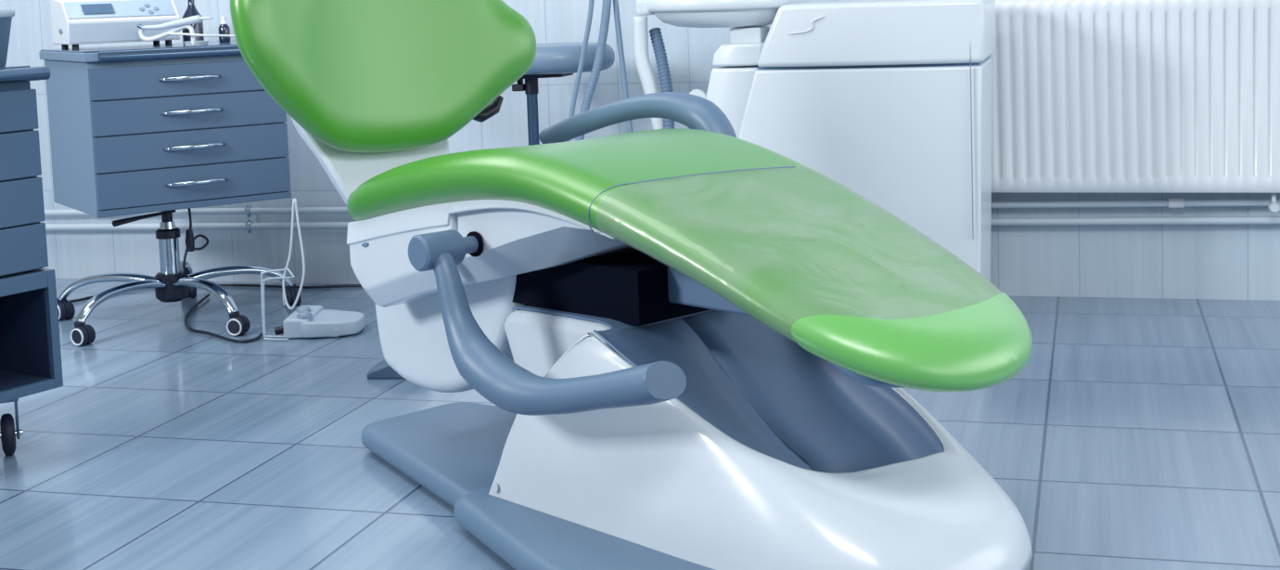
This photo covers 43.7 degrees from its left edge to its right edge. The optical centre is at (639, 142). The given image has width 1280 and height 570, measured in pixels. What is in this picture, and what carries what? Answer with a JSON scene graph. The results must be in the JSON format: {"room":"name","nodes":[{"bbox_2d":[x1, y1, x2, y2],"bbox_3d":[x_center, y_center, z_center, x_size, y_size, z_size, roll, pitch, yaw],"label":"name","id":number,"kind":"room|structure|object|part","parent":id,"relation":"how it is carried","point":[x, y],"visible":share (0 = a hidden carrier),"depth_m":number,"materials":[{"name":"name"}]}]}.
{"room":"dental clinic","nodes":[
{"label":"dental clinic","id":0,"kind":"room"},
{"bbox_2d":[0,278,1279,569],"bbox_3d":[0.041,0.847,1.955,13.000,0.060,6.595,0,6,16],"label":"floor","id":1,"kind":"structure","parent":0,"point":[1132,433],"depth_m":3.53,"materials":[{"name":"tile"}]},
{"bbox_2d":[0,65,63,455],"bbox_3d":[-1.665,0.281,3.561,0.527,0.879,0.526,2,6,33],"label":"storage cabinet","id":2,"kind":"object","parent":1,"relation":"on","point":[30,340],"visible":1,"depth_m":3.60,"materials":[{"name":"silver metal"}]},
{"bbox_2d":[0,7,15,66],"bbox_3d":[-1.472,-0.236,3.588,0.132,0.132,0.132,0,6,16],"label":"container","id":3,"kind":"object","parent":2,"relation":"on","point":[6,14],"visible":1,"depth_m":3.57,"materials":[{"name":"grey plastic"}]},
{"bbox_3d":[-1.501,-0.054,3.403,0.020,0.090,0.486,2,6,33],"label":"drawer","id":4,"kind":"part","parent":2,"relation":"part of","materials":[{"name":"laminate"}]},
{"bbox_3d":[-1.497,0.046,3.413,0.020,0.102,0.486,2,6,33],"label":"drawer","id":5,"kind":"part","parent":2,"relation":"part of","materials":[{"name":"laminate"}]},
{"bbox_3d":[-1.494,0.151,3.423,0.020,0.101,0.486,2,6,33],"label":"drawer","id":6,"kind":"part","parent":2,"relation":"part of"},
{"bbox_3d":[-1.490,0.255,3.433,0.020,0.101,0.486,2,6,33],"label":"drawer","id":7,"kind":"part","parent":2,"relation":"part of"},
{"bbox_3d":[-1.484,-0.133,3.401,0.031,0.031,0.516,2,6,33],"label":"edge rail","id":8,"kind":"part","parent":2,"relation":"part of","materials":[{"name":"metal"}]},
{"bbox_2d":[0,268,63,402],"bbox_3d":[-1.671,0.444,3.580,0.484,0.276,0.500,2,6,33],"label":"shelf","id":9,"kind":"object","parent":2,"relation":"attached to","point":[30,340],"depth_m":3.66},
{"bbox_2d":[38,40,301,345],"bbox_3d":[-1.485,0.131,5.080,0.776,0.876,0.794,-6,7,-33],"label":"base cabinet","id":10,"kind":"object","parent":1,"relation":"on","point":[135,129],"visible":0.94,"depth_m":4.94,"materials":[{"name":"silver metal"}]},
{"bbox_2d":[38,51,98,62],"bbox_3d":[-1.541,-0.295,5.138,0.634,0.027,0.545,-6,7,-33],"label":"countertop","id":11,"kind":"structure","parent":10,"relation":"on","point":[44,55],"depth_m":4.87,"materials":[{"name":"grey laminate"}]},
{"bbox_2d":[50,0,179,49],"bbox_3d":[-1.696,-0.393,5.161,0.359,0.165,0.213,-6,7,-33],"label":"dental control unit","id":12,"kind":"object","parent":11,"relation":"on","point":[74,22],"visible":0.91,"depth_m":5.08,"materials":[{"name":"white plastic"}]},
{"bbox_3d":[-1.661,-0.429,5.099,0.339,0.052,0.061,-6,7,-33],"label":"control panel","id":13,"kind":"part","parent":12,"relation":"part of","materials":[{"name":"white plastic"}]},
{"bbox_3d":[-1.641,-0.356,5.085,0.344,0.058,0.020,-6,7,-33],"label":"panel","id":14,"kind":"part","parent":12,"relation":"part of","materials":[{"name":"white plastic"}]},
{"bbox_2d":[137,14,234,45],"bbox_3d":[-1.370,-0.357,5.032,0.430,0.095,0.134,-2,5,1],"label":"handpiece","id":15,"kind":"object","parent":11,"relation":"on","point":[183,23],"visible":0.91,"depth_m":5.00,"materials":[{"name":"white plastic"}]},
{"bbox_2d":[181,0,204,43],"bbox_3d":[-1.479,-0.416,5.263,0.068,0.176,0.068,0,6,16],"label":"bottle","id":16,"kind":"object","parent":11,"relation":"on","point":[191,10],"visible":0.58,"depth_m":5.25,"materials":[{"name":"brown glass"}]},
{"bbox_2d":[184,40,208,45],"bbox_3d":[-1.409,-0.317,5.065,0.076,0.012,0.075,0,6,16],"label":"tray","id":17,"kind":"object","parent":11,"relation":"on","point":[198,43],"depth_m":5.04,"materials":[{"name":"silver metal"}]},
{"bbox_2d":[217,16,230,42],"bbox_3d":[-1.386,-0.379,5.314,0.037,0.086,0.037,0,6,16],"label":"dropper bottle","id":18,"kind":"object","parent":11,"relation":"on","point":[224,28],"visible":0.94,"depth_m":5.30,"materials":[{"name":"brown glass"}]},
{"bbox_3d":[-1.716,0.466,5.159,0.363,0.093,0.046,-1,6,10],"label":"leg","id":19,"kind":"part","parent":10,"relation":"part of","materials":[{"name":"silver metal"}]},
{"bbox_3d":[-1.605,0.483,4.935,0.046,0.093,0.363,1,6,28],"label":"leg","id":20,"kind":"part","parent":10,"relation":"part of","materials":[{"name":"silver metal"}]},
{"bbox_3d":[-1.550,0.234,4.992,0.020,0.021,0.242,1,6,32],"label":"height lever","id":21,"kind":"part","parent":10,"relation":"part of","materials":[{"name":"black plastic"}]},
{"bbox_3d":[-1.372,-0.280,4.923,0.591,0.033,0.033,-6,7,-33],"label":"edge rail","id":22,"kind":"part","parent":10,"relation":"part of","materials":[{"name":"metal"}]},
{"bbox_3d":[-1.394,-0.198,4.933,0.605,0.095,0.020,-6,7,-33],"label":"drawer","id":23,"kind":"part","parent":10,"relation":"part of","materials":[{"name":"laminate"}]},
{"bbox_3d":[-1.536,0.443,5.333,0.046,0.093,0.363,-3,6,-8],"label":"leg","id":24,"kind":"part","parent":10,"relation":"part of","materials":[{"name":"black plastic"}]},
{"bbox_3d":[-1.390,-0.095,4.943,0.605,0.104,0.020,-6,7,-33],"label":"drawer","id":25,"kind":"part","parent":10,"relation":"part of","materials":[{"name":"blue laminate"}]},
{"bbox_3d":[-1.379,-0.202,4.908,0.194,0.016,0.036,-6,7,-33],"label":"handle","id":26,"kind":"part","parent":10,"relation":"part of","materials":[{"name":"silver metal"}]},
{"bbox_3d":[-1.386,0.014,4.953,0.605,0.107,0.020,-6,7,-33],"label":"drawer","id":27,"kind":"part","parent":10,"relation":"part of","materials":[{"name":"laminate"}]},
{"bbox_3d":[-1.376,-0.099,4.918,0.194,0.016,0.036,-6,7,-33],"label":"handle","id":28,"kind":"part","parent":10,"relation":"part of","materials":[{"name":"silver metal"}]},
{"bbox_3d":[-1.383,0.124,4.964,0.605,0.107,0.020,-6,7,-33],"label":"drawer","id":29,"kind":"part","parent":10,"relation":"part of","materials":[{"name":"blue laminate"}]},
{"bbox_3d":[-1.372,0.010,4.928,0.194,0.016,0.036,-6,7,-33],"label":"handle","id":30,"kind":"part","parent":10,"relation":"part of","materials":[{"name":"silver metal"}]},
{"bbox_3d":[-1.368,0.120,4.939,0.194,0.016,0.036,-6,7,-33],"label":"handle","id":31,"kind":"part","parent":10,"relation":"part of","materials":[{"name":"silver metal"}]},
{"bbox_3d":[-1.357,0.471,4.971,0.046,0.093,0.363,-7,8,-44],"label":"leg","id":32,"kind":"part","parent":10,"relation":"part of","materials":[{"name":"silver metal"}]},
{"bbox_3d":[-1.315,0.447,5.216,0.363,0.093,0.046,-5,6,-26],"label":"leg","id":33,"kind":"part","parent":10,"relation":"part of","materials":[{"name":"silver metal"}]},
{"bbox_2d":[281,198,305,309],"bbox_3d":[-1.125,0.360,5.161,0.084,0.364,0.008,0,6,16],"label":"hanging cable","id":34,"kind":"object","parent":10,"relation":"hanging from","point":[294,200],"visible":0.99,"depth_m":5.15,"materials":[{"name":"white plastic"}]},
{"bbox_2d":[66,283,361,302],"bbox_3d":[-1.370,0.513,5.583,1.691,0.010,0.290,-2,5,-3],"label":"baseboard","id":35,"kind":"structure","parent":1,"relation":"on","point":[221,285],"depth_m":5.59,"materials":[{"name":"black plastic"}]},
{"bbox_2d":[183,293,262,342],"bbox_3d":[-1.374,0.559,5.085,0.176,0.014,0.828,-5,6,-26],"label":"cable","id":36,"kind":"object","parent":1,"relation":"on","point":[194,306],"visible":1,"depth_m":4.87,"materials":[{"name":"black plastic"}]},
{"bbox_2d":[260,268,365,340],"bbox_3d":[-0.992,0.472,4.839,0.294,0.210,0.241,-2,5,2],"label":"foot pedal","id":37,"kind":"object","parent":1,"relation":"on","point":[307,321],"visible":1,"depth_m":4.77,"materials":[{"name":"grey plastic"}]},
{"bbox_3d":[-1.083,0.483,4.762,0.126,0.210,0.061,0,6,15],"label":"wire handle","id":38,"kind":"part","parent":37,"relation":"part of","materials":[{"name":"grey plastic"}]},
{"bbox_3d":[-1.028,0.507,4.869,0.046,0.020,0.046,-2,5,2],"label":"knob","id":39,"kind":"part","parent":37,"relation":"part of","materials":[{"name":"grey plastic"}]},
{"bbox_3d":[-1.006,0.515,4.784,0.046,0.020,0.046,-2,5,2],"label":"knob","id":40,"kind":"part","parent":37,"relation":"part of","materials":[{"name":"grey plastic"}]},
{"bbox_2d":[367,359,404,378],"bbox_3d":[-0.643,0.594,4.271,0.155,0.051,0.110,-1,5,6],"label":"switch","id":41,"kind":"object","parent":1,"relation":"on","point":[382,369],"visible":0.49,"depth_m":4.22,"materials":[{"name":"grey plastic"}]},
{"bbox_2d":[512,42,614,145],"bbox_3d":[-0.327,0.111,5.038,0.572,0.843,0.554,0,6,16],"label":"stool","id":42,"kind":"object","parent":1,"relation":"on","point":[551,59],"visible":0.2,"depth_m":4.83,"materials":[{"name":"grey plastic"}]},
{"bbox_3d":[-0.378,-0.185,4.997,0.040,0.045,0.040,0,6,16],"label":"tilt knob","id":43,"kind":"part","parent":42,"relation":"part of","materials":[{"name":"black plastic"}]},
{"bbox_3d":[-0.330,-0.212,4.980,0.220,0.022,0.120,0,6,16],"label":"seat plate","id":44,"kind":"part","parent":42,"relation":"part of","materials":[{"name":"black plastic"}]},
{"bbox_3d":[-0.289,-0.264,4.963,0.430,0.085,0.360,0,6,16],"label":"seat","id":45,"kind":"part","parent":42,"relation":"part of","materials":[{"name":"leather"}]},
{"bbox_2d":[565,0,594,141],"bbox_3d":[-0.169,-0.023,4.673,0.120,1.132,0.015,0,6,16],"label":"hose","id":46,"kind":"object","parent":1,"relation":"on","point":[591,2],"visible":0.48,"depth_m":4.64,"materials":[{"name":"grey rubber"}]},
{"bbox_2d":[575,0,611,140],"bbox_3d":[-0.119,-0.025,4.684,0.163,1.134,0.039,0,6,16],"label":"hose","id":47,"kind":"object","parent":1,"relation":"on","point":[607,4],"visible":0.38,"depth_m":4.65,"materials":[{"name":"grey rubber"}]},
{"bbox_2d":[613,0,633,132],"bbox_3d":[-0.029,-0.028,4.674,0.083,1.130,0.017,0,6,16],"label":"hose","id":48,"kind":"object","parent":1,"relation":"on","point":[616,9],"visible":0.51,"depth_m":4.65,"materials":[{"name":"grey rubber"}]},
{"bbox_2d":[229,0,1032,569],"bbox_3d":[-0.080,0.077,3.025,0.873,1.276,1.716,-7,7,-43],"label":"dental chair","id":49,"kind":"object","parent":1,"relation":"on","point":[697,347],"visible":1,"depth_m":2.85,"materials":[{"name":"green plastic"}]},
{"bbox_2d":[229,0,536,152],"bbox_3d":[-0.576,-0.287,3.523,0.771,0.613,0.184,-7,7,-43],"label":"backrest cushion","id":50,"kind":"object","parent":49,"relation":"on","point":[349,75],"depth_m":3.50,"materials":[{"name":"green leather"}]},
{"bbox_3d":[-0.223,0.661,3.339,0.654,0.050,0.900,-7,7,-43],"label":"floor plate","id":51,"kind":"part","parent":49,"relation":"part of","materials":[{"name":"grey plastic"}]},
{"bbox_3d":[-0.319,0.164,3.018,0.028,0.137,0.830,-7,7,-43],"label":"seat rail","id":52,"kind":"part","parent":49,"relation":"part of","materials":[{"name":"white plastic"}]},
{"bbox_3d":[-0.377,-0.078,3.746,0.132,0.061,0.040,-6,7,-35],"label":"release lever","id":53,"kind":"part","parent":49,"relation":"part of","materials":[{"name":"black plastic"}]},
{"bbox_3d":[-0.165,0.339,2.736,0.086,0.277,0.628,-7,7,-43],"label":"armrest","id":54,"kind":"part","parent":49,"relation":"part of","materials":[{"name":"grey plastic"}]},
{"bbox_3d":[0.084,0.691,2.865,0.782,0.058,0.823,-7,7,-43],"label":"floor plate","id":55,"kind":"part","parent":49,"relation":"part of","materials":[{"name":"grey plastic"}]},
{"bbox_3d":[-0.036,0.314,3.094,0.346,0.016,0.330,-7,7,-43],"label":"column plate","id":56,"kind":"part","parent":49,"relation":"part of","materials":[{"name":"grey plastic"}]},
{"bbox_3d":[-0.011,-0.004,3.525,0.080,0.223,0.609,-7,7,-43],"label":"armrest","id":57,"kind":"part","parent":49,"relation":"part of","materials":[{"name":"grey plastic"}]},
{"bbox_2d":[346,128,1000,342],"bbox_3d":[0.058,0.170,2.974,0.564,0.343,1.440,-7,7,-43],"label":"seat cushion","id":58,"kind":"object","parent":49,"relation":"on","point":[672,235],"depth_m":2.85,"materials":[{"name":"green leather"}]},
{"bbox_3d":[0.157,0.276,2.882,0.110,0.109,0.550,-7,7,-43],"label":"lift arm","id":59,"kind":"part","parent":49,"relation":"part of","materials":[{"name":"grey plastic"}]},
{"bbox_2d":[632,16,663,128],"bbox_3d":[0.048,0.094,4.655,0.110,0.926,0.043,0,6,16],"label":"tube","id":60,"kind":"object","parent":1,"relation":"on","point":[642,60],"visible":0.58,"depth_m":4.61,"materials":[{"name":"white plastic"}]},
{"bbox_2d":[689,0,995,281],"bbox_3d":[0.582,0.066,4.635,0.867,0.947,0.523,0,6,16],"label":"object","id":61,"kind":"object","parent":1,"relation":"on","point":[889,101],"visible":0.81,"depth_m":4.35,"materials":[{"name":"white plastic"}]},
{"bbox_2d":[648,27,674,128],"bbox_3d":[0.075,0.109,4.638,0.059,0.886,0.148,-3,5,-5],"label":"hose","id":62,"kind":"object","parent":61,"relation":"attached to","point":[656,35],"visible":0.34,"depth_m":4.61,"materials":[{"name":"grey plastic"}]},
{"bbox_3d":[0.165,-0.125,4.563,0.060,0.059,0.032,0,6,16],"label":"knob","id":63,"kind":"part","parent":61,"relation":"part of","materials":[{"name":"white plastic"}]},
{"bbox_2d":[635,0,789,27],"bbox_3d":[0.211,-0.378,4.601,0.441,0.090,0.350,0,6,16],"label":"bowl","id":64,"kind":"object","parent":61,"relation":"on","point":[679,13],"visible":0.94,"depth_m":4.46,"materials":[{"name":"white ceramic"}]},
{"bbox_2d":[0,0,1279,300],"bbox_3d":[0.901,-0.834,5.032,13.000,2.760,0.100,0,6,16],"label":"wall","id":65,"kind":"structure","parent":0,"point":[1217,262],"depth_m":5.33,"materials":[{"name":"tile"}]},
{"bbox_2d":[44,197,1279,217],"bbox_3d":[0.032,0.326,5.315,6.158,0.338,0.060,0,6,16],"label":"pipe","id":66,"kind":"object","parent":65,"relation":"attached to","point":[1171,202],"visible":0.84,"depth_m":4.93,"materials":[{"name":"silver metal"}]},
{"bbox_2d":[45,216,1279,232],"bbox_3d":[-0.022,0.353,5.333,6.043,0.285,0.061,0,6,16],"label":"pipe","id":67,"kind":"object","parent":65,"relation":"attached to","point":[249,225],"visible":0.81,"depth_m":4.95,"materials":[{"name":"silver metal"}]},
{"bbox_2d":[989,0,1279,213],"bbox_3d":[1.532,-0.127,4.802,1.574,0.665,0.140,0,6,16],"label":"radiator","id":68,"kind":"object","parent":65,"relation":"attached to","point":[1089,96],"visible":0.62,"depth_m":4.75,"materials":[{"name":"metal"}]},
{"bbox_3d":[1.871,0.159,4.705,0.014,0.062,0.024,0,6,16],"label":"valve stem","id":69,"kind":"part","parent":68,"relation":"part of","materials":[{"name":"white metal"}]}
]}

